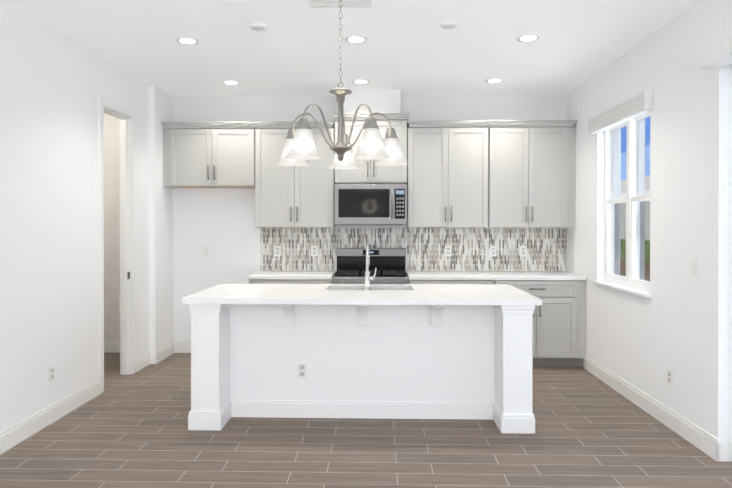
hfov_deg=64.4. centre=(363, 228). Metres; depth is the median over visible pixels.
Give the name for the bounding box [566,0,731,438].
wall
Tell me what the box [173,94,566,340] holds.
wall
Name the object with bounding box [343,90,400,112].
wall
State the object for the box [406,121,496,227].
upper cabinet
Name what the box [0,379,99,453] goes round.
baseboard
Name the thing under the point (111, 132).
wall
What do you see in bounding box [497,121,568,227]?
upper cabinet
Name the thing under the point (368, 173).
upper cabinet
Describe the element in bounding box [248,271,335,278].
countertop
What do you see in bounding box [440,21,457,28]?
smoke detector
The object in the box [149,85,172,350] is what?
wall
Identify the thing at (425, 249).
tile backsplash
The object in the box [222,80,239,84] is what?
recessed light
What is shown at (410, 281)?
base cabinet
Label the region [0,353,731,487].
floor
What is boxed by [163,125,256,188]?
upper cabinet
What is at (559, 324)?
base cabinet
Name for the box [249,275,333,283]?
base cabinet
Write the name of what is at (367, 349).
kitchen island
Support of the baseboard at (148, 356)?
attached to the wall at (50, 84)
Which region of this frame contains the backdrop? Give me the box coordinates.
[620,117,649,280]
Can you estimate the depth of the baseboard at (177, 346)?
6.48 m
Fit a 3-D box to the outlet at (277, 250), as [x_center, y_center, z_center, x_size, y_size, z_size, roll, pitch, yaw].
[-0.948,0.246,6.443,0.072,0.116,0.007,0,0,2]
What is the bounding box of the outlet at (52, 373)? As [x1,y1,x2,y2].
[49,365,54,382]
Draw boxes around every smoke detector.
[249,23,266,30]
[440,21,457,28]
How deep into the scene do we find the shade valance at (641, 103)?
4.75 m
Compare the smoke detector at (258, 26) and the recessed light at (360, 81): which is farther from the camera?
the recessed light at (360, 81)
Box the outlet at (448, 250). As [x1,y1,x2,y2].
[445,246,451,255]
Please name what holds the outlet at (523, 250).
attached to the tile backsplash
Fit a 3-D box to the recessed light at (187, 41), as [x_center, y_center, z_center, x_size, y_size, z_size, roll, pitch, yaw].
[-1.368,-1.461,4.531,0.180,0.004,0.180,0,0,2]
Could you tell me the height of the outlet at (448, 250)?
0.116 m
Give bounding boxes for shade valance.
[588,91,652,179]
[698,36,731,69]
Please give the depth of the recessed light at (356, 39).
4.48 m
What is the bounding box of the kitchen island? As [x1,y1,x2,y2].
[188,304,537,433]
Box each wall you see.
[0,0,148,431]
[103,113,119,340]
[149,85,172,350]
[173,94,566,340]
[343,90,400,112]
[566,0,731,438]
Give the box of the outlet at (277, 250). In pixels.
[274,246,280,255]
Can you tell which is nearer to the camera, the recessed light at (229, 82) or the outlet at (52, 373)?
the outlet at (52, 373)
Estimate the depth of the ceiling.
4.54 m
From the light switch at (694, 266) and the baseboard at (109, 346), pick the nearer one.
the light switch at (694, 266)
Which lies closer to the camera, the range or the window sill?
the window sill
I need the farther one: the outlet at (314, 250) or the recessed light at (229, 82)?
the outlet at (314, 250)
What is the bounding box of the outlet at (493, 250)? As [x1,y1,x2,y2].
[490,246,496,255]
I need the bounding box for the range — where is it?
[332,248,407,283]
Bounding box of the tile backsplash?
[260,228,565,270]
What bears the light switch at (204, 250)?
attached to the wall at (219, 223)
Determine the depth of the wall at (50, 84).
4.20 m
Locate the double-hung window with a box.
[604,111,649,291]
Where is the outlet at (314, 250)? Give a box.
[311,246,317,255]
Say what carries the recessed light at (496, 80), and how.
in the ceiling
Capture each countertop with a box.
[182,288,541,303]
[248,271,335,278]
[406,271,586,278]
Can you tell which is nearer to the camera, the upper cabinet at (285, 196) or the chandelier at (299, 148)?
the chandelier at (299, 148)
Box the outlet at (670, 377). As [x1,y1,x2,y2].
[667,368,672,385]
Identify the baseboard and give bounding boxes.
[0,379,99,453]
[104,341,119,352]
[136,349,159,368]
[172,341,190,353]
[584,356,727,461]
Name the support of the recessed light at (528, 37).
in the ceiling
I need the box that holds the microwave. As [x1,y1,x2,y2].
[334,184,406,225]
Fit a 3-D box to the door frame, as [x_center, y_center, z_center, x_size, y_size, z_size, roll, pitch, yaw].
[-2.265,0.136,5.256,0.123,2.514,0.728,0,0,2]
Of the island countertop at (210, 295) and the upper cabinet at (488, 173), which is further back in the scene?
the upper cabinet at (488, 173)
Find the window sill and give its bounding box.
[593,281,650,297]
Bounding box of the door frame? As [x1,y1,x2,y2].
[98,96,135,393]
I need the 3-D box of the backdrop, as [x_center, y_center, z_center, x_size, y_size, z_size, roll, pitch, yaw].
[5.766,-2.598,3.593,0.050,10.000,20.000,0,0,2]
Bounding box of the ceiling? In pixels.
[9,0,699,95]
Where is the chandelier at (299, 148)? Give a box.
[275,0,407,169]
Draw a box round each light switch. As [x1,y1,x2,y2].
[201,245,207,255]
[691,258,697,276]
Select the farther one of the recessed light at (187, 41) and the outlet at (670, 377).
the recessed light at (187, 41)
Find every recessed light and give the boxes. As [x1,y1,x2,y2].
[176,37,198,44]
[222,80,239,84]
[345,36,367,43]
[352,79,369,83]
[485,78,502,82]
[516,34,540,41]
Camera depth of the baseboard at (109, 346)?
6.50 m
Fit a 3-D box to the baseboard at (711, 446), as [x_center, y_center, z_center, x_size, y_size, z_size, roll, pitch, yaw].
[2.185,1.330,4.633,0.046,0.132,2.266,0,0,2]
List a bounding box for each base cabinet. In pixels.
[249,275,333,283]
[407,275,503,283]
[504,279,579,366]
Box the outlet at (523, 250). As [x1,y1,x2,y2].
[520,246,526,255]
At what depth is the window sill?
4.81 m
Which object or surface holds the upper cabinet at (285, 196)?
attached to the wall at (219, 223)
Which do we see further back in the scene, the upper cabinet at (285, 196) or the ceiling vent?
the upper cabinet at (285, 196)
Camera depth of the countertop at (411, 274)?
5.82 m
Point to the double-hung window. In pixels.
(635, 199)
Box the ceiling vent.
[308,0,371,7]
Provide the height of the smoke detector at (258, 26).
0.022 m
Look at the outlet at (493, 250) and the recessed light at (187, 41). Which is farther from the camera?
the outlet at (493, 250)
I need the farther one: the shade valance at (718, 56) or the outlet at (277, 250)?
the outlet at (277, 250)
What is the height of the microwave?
0.434 m
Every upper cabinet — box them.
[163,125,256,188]
[255,125,340,226]
[333,117,408,184]
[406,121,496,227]
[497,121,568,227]

